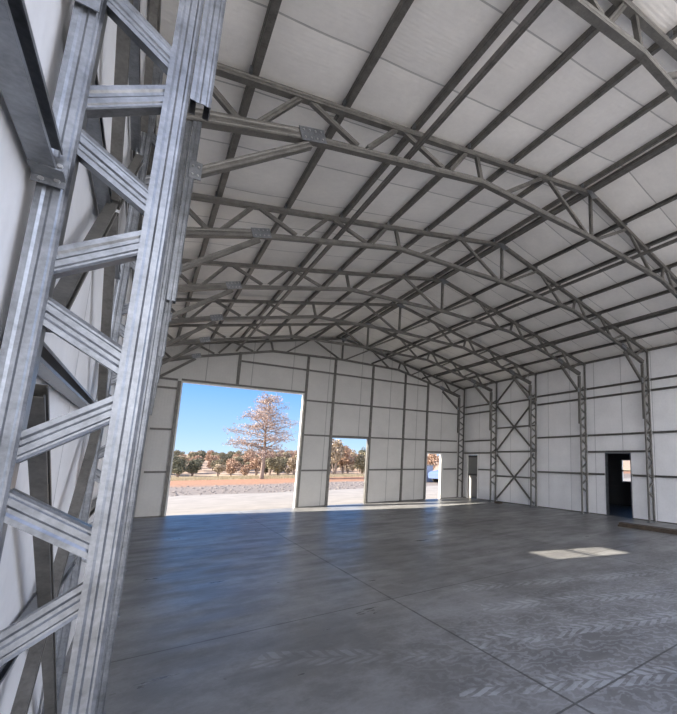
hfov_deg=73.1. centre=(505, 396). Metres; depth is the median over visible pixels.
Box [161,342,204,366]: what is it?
knee brace
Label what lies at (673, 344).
strut
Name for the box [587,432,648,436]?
wall girt
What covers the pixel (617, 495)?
wall
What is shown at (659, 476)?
wall girt
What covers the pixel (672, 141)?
ridge beam
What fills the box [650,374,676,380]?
girt
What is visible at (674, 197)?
purlin
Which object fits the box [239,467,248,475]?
shrub
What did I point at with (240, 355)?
wall post
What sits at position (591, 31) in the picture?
purlin
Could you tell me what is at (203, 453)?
shrub
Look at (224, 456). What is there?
shrub
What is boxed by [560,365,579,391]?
knee brace
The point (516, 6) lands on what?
purlin
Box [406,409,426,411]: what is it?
wall girt
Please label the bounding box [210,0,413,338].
roof purlin
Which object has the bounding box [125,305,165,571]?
lattice column
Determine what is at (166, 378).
wall girt
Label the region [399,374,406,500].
wall post
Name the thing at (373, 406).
girt
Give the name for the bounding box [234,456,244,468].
shrub
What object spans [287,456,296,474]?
shrub
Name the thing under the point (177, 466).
shrub
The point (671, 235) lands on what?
purlin
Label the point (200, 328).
knee brace
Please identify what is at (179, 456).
shrub
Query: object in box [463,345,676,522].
wall
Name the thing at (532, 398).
girt
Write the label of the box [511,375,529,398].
knee brace
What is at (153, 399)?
lattice column
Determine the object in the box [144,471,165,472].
wall girt
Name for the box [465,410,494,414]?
wall girt
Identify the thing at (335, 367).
wall post
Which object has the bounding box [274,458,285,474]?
shrub
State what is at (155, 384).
lattice column
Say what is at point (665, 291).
purlin
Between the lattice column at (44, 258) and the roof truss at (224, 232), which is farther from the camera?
the roof truss at (224, 232)
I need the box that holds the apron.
[166,486,438,515]
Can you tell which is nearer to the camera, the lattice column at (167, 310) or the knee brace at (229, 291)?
the lattice column at (167, 310)
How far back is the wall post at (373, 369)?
18.07 m
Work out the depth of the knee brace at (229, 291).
8.02 m
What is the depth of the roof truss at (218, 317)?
12.43 m
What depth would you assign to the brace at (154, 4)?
3.19 m
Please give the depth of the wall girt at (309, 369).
17.02 m
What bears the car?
on the ground at (205, 471)
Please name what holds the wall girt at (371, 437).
attached to the wall at (348, 420)
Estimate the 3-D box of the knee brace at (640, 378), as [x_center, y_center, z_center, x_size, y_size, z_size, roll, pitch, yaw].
[4.050,-0.927,13.142,0.994,0.903,0.092,8,-11,-40]
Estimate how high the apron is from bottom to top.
0.055 m
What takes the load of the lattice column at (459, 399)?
on the floor
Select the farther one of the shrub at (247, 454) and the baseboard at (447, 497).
the shrub at (247, 454)
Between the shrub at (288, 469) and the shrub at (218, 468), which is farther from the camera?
the shrub at (288, 469)
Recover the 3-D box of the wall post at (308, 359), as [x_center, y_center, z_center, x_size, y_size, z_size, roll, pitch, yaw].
[-8.002,1.321,16.338,0.085,5.995,0.060,8,-11,-40]
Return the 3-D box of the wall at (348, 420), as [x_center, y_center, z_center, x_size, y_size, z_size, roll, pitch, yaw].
[-7.030,0.925,17.361,12.740,7.122,0.100,8,-11,-40]
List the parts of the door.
panel, panel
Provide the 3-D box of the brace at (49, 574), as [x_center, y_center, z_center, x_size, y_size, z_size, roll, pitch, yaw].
[-2.288,1.078,2.060,0.049,2.096,2.492,8,-11,-40]
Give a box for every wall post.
[161,381,180,516]
[236,354,241,384]
[295,356,309,507]
[325,360,337,505]
[365,366,374,503]
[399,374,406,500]
[423,383,429,499]
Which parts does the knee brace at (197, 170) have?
plate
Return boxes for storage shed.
[426,465,433,481]
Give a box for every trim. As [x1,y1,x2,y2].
[164,381,304,515]
[327,437,368,505]
[425,453,441,499]
[466,455,477,497]
[605,453,632,518]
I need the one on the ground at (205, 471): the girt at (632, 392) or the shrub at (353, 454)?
the shrub at (353, 454)
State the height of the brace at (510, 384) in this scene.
0.949 m
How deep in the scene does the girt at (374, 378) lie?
18.94 m
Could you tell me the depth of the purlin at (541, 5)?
4.71 m
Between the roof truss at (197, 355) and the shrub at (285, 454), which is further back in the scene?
the shrub at (285, 454)
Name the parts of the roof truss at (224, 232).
splice plate, ridge plate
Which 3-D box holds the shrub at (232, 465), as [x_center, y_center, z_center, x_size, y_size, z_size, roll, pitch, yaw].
[-27.719,7.372,42.062,1.804,1.755,1.248,-4,-10,26]
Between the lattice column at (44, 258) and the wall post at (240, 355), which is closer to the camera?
the lattice column at (44, 258)
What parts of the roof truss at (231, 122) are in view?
splice plate, ridge plate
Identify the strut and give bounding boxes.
[147,0,160,174]
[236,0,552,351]
[371,238,676,363]
[422,306,676,378]
[464,343,676,388]
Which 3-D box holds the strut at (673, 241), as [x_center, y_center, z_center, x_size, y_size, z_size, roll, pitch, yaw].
[0.053,-2.457,11.621,0.055,0.055,18.460,8,-11,-40]
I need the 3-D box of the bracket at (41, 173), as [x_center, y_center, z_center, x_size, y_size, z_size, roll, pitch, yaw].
[-1.384,-0.700,1.253,0.072,0.095,0.071,8,-11,-40]
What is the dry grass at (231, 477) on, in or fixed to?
on the ground at (205, 471)
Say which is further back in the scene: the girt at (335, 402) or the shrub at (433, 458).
the shrub at (433, 458)
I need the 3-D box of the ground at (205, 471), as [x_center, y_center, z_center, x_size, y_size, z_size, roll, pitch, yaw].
[-4.044,10.213,64.307,260.000,3.075,260.000,8,-11,-40]
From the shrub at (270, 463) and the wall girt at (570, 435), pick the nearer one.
the wall girt at (570, 435)
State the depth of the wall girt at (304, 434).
16.59 m
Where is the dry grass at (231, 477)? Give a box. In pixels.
[170,474,364,480]
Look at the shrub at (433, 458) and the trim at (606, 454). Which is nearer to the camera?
the trim at (606, 454)
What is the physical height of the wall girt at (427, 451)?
0.062 m
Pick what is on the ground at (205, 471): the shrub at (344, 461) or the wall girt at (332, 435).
the shrub at (344, 461)
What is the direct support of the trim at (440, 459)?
attached to the wall at (348, 420)
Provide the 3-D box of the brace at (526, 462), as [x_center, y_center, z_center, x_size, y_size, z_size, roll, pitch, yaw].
[0.353,3.544,18.052,0.049,2.096,2.492,8,-11,-40]
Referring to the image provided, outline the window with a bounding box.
[621,460,630,481]
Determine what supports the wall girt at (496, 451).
attached to the wall at (620, 413)
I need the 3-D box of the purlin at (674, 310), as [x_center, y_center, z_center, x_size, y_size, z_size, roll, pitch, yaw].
[2.542,-1.997,13.734,0.085,0.107,18.460,8,-11,-40]
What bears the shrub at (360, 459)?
on the ground at (205, 471)
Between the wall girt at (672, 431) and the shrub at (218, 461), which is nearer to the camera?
the wall girt at (672, 431)
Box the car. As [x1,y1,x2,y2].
[428,469,438,481]
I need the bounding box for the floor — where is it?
[57,497,676,713]
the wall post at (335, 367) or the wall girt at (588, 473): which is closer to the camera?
the wall girt at (588, 473)
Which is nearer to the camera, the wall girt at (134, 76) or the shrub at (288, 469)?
the wall girt at (134, 76)
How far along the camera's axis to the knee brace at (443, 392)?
20.98 m
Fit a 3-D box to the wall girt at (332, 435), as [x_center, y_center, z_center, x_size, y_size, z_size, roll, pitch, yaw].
[-6.566,1.721,17.541,1.550,0.062,0.055,8,-11,-40]
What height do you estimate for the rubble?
0.120 m
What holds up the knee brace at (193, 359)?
attached to the lattice column
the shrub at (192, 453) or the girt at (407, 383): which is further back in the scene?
the shrub at (192, 453)
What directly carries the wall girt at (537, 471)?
attached to the wall at (620, 413)
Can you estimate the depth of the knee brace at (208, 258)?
6.06 m
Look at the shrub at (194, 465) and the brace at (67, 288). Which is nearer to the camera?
the brace at (67, 288)
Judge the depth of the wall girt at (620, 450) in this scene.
14.33 m
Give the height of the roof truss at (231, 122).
2.085 m
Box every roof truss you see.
[162,338,465,397]
[167,323,496,391]
[169,298,536,384]
[176,191,647,363]
[177,258,585,375]
[186,59,676,297]
[558,0,676,101]
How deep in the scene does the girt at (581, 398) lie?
16.54 m
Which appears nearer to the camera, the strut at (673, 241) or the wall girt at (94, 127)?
the wall girt at (94, 127)
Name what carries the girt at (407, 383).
attached to the wall at (348, 420)
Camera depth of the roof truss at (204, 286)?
10.28 m
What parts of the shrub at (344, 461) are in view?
stem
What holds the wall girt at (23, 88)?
attached to the wall at (50, 20)
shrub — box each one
[171,455,190,476]
[174,450,181,456]
[178,455,190,462]
[185,458,204,475]
[188,452,198,457]
[197,450,206,459]
[204,455,220,470]
[205,450,214,455]
[210,459,226,473]
[213,464,225,475]
[216,452,227,462]
[224,460,241,475]
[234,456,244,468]
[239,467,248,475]
[242,455,250,464]
[243,451,254,457]
[247,457,266,474]
[265,457,281,475]
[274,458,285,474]
[282,451,290,467]
[284,467,291,473]
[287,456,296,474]
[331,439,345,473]
[334,445,354,474]
[339,450,356,472]
[353,452,365,474]
[427,454,439,469]
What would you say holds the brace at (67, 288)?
attached to the lattice column at (120, 308)
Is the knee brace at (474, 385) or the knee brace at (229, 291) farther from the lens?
the knee brace at (474, 385)
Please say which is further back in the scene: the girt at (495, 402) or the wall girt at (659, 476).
the girt at (495, 402)
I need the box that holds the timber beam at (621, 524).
[618,522,676,534]
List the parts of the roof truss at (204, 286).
splice plate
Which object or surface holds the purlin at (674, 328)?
on the roof truss at (218, 317)
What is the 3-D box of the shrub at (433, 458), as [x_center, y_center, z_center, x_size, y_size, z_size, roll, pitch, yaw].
[-9.760,8.816,54.627,2.389,3.318,1.906,-6,-11,38]
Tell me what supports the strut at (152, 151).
attached to the roof truss at (590, 11)
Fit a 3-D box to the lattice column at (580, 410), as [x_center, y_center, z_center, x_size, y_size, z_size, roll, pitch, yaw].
[2.845,1.512,15.250,0.425,5.460,0.150,8,-11,-40]
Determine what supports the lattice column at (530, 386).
on the floor
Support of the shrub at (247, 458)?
on the ground at (205, 471)
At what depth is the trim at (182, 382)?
15.32 m
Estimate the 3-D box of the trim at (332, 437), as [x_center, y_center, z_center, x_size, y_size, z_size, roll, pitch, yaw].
[-6.634,3.130,17.392,1.570,2.760,0.150,8,-11,-40]
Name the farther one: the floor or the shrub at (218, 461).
the shrub at (218, 461)
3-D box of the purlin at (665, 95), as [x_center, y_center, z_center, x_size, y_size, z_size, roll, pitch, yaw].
[-1.812,-3.395,10.124,0.085,0.107,18.460,8,-11,-40]
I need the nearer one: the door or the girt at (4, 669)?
the girt at (4, 669)
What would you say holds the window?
in the wall at (617, 495)
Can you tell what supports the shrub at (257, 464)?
on the ground at (205, 471)
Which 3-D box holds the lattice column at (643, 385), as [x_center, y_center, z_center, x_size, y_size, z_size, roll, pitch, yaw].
[4.560,1.226,13.291,0.425,5.460,0.150,8,-11,-40]
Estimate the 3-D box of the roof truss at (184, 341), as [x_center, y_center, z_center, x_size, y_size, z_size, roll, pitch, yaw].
[-5.206,-1.758,15.661,12.722,2.085,0.126,8,-11,-40]
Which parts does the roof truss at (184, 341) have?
splice plate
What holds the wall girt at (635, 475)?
attached to the wall at (620, 413)
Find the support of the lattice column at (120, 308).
on the floor
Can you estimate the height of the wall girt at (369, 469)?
0.062 m
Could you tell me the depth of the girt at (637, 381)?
14.62 m
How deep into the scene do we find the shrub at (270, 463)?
41.92 m
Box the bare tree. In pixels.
[222,392,299,478]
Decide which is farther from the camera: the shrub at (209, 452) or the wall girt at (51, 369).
the shrub at (209, 452)
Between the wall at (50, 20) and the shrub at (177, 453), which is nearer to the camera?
the wall at (50, 20)
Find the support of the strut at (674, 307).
on the roof truss at (590, 11)
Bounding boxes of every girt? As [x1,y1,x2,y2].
[0,0,63,167]
[0,556,75,684]
[37,342,95,407]
[85,73,120,279]
[89,498,96,517]
[128,0,140,152]
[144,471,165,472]
[150,428,171,429]
[157,386,176,388]
[159,377,177,380]
[182,378,304,392]
[242,360,306,370]
[304,434,329,436]
[307,400,331,403]
[309,369,333,373]
[332,435,368,437]
[334,402,370,406]
[337,373,371,379]
[369,469,400,470]
[371,437,401,439]
[373,406,403,409]
[374,378,404,383]
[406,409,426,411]
[407,383,427,386]
[427,439,456,441]
[427,451,456,452]
[429,411,457,414]
[464,452,494,453]
[465,402,495,407]
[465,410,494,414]
[465,439,494,441]
[496,451,534,452]
[496,475,533,478]
[497,425,534,428]
[498,398,534,404]
[536,389,583,397]
[536,398,583,405]
[536,435,584,438]
[537,471,585,473]
[586,379,646,389]
[587,390,647,398]
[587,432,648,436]
[587,450,649,452]
[588,473,604,474]
[609,485,630,487]
[632,474,645,476]
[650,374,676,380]
[650,386,676,390]
[652,430,676,433]
[654,475,676,477]
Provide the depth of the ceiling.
6.46 m
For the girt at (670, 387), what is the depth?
13.22 m
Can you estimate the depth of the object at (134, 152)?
4.63 m
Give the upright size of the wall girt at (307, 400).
0.062 m
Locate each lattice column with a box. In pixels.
[0,0,225,713]
[41,63,201,713]
[118,237,175,616]
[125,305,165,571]
[129,332,161,545]
[132,359,157,529]
[456,390,464,497]
[489,383,496,501]
[529,375,537,507]
[577,365,589,513]
[640,352,656,522]
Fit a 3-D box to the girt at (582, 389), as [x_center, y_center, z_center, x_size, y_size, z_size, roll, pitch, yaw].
[2.130,-0.107,16.611,0.055,0.066,2.499,8,-11,-40]
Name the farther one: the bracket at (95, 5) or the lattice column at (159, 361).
the lattice column at (159, 361)
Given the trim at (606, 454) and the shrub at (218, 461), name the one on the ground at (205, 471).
the shrub at (218, 461)
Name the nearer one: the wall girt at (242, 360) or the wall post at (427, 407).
the wall girt at (242, 360)
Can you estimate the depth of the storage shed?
35.23 m
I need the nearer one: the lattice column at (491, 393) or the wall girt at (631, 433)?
the wall girt at (631, 433)
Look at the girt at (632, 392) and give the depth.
14.56 m
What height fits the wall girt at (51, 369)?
0.066 m
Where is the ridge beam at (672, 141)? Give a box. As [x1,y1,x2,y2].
[342,134,676,337]
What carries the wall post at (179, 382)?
on the floor
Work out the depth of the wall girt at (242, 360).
15.88 m
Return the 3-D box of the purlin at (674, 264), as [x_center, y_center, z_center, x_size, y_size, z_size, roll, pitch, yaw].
[1.215,-2.584,12.658,0.085,0.107,18.460,8,-11,-40]
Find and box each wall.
[0,0,147,713]
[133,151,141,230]
[134,336,463,516]
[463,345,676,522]
[608,453,631,505]
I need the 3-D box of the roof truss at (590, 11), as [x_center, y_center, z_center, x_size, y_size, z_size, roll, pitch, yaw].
[3.372,-3.187,5.868,12.722,2.085,0.126,8,-11,-40]
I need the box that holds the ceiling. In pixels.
[156,0,676,387]
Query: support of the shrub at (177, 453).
on the ground at (205, 471)
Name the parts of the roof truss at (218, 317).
splice plate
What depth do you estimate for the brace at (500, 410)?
18.39 m
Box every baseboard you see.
[134,497,455,517]
[464,497,676,524]
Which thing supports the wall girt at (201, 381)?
attached to the wall at (348, 420)
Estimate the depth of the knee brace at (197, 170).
4.04 m
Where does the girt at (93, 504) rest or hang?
attached to the wall at (50, 20)
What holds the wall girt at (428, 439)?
attached to the wall at (348, 420)
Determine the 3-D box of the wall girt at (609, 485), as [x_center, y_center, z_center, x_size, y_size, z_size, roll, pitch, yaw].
[5.086,3.901,17.857,0.055,0.066,8.600,8,-11,-40]
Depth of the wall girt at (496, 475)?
18.03 m
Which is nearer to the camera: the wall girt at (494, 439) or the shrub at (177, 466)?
the wall girt at (494, 439)
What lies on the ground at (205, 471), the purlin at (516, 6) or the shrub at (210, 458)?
the shrub at (210, 458)
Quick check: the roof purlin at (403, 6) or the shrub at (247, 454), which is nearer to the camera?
the roof purlin at (403, 6)
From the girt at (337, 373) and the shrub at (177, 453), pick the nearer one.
the girt at (337, 373)
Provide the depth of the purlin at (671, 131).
8.28 m
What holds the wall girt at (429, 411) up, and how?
attached to the wall at (348, 420)
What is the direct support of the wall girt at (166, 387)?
attached to the wall at (348, 420)
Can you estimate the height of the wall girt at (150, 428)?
0.062 m
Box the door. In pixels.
[468,455,477,498]
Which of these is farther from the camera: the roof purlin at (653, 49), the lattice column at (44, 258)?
the roof purlin at (653, 49)
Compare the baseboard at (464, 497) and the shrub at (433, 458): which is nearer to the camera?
the baseboard at (464, 497)
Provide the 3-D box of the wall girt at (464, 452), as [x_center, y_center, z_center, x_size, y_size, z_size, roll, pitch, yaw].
[-1.320,2.768,20.176,0.055,0.066,2.499,8,-11,-40]
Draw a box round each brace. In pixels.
[10,384,100,713]
[46,0,142,401]
[141,0,158,132]
[160,358,195,377]
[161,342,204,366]
[165,321,215,348]
[170,289,233,320]
[180,237,260,274]
[188,141,311,180]
[442,391,458,409]
[473,384,490,404]
[496,400,533,450]
[496,453,534,504]
[497,380,533,402]
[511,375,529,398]
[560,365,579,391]
[623,351,643,382]
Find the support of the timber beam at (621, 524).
on the floor
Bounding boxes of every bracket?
[27,157,69,189]
[74,0,100,12]
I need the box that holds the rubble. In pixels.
[172,481,363,495]
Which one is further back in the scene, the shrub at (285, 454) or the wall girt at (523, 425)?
the shrub at (285, 454)
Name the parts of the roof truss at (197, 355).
splice plate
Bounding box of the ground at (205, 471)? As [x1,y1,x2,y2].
[168,454,630,496]
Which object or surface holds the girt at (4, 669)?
attached to the wall at (50, 20)
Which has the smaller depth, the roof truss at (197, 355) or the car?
the roof truss at (197, 355)
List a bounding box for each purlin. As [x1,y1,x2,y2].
[176,0,281,337]
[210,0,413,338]
[238,0,528,340]
[266,0,632,339]
[290,25,676,338]
[314,83,676,337]
[336,125,676,337]
[369,194,676,346]
[386,231,676,355]
[404,262,676,363]
[420,287,676,370]
[436,309,676,376]
[451,327,676,383]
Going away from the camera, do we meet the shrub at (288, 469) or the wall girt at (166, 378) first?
the wall girt at (166, 378)
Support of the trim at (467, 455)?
attached to the wall at (620, 413)
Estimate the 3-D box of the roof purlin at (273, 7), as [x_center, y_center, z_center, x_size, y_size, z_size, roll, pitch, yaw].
[-5.130,-2.837,7.136,0.085,0.107,18.460,8,-11,-40]
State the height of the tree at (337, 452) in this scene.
4.446 m

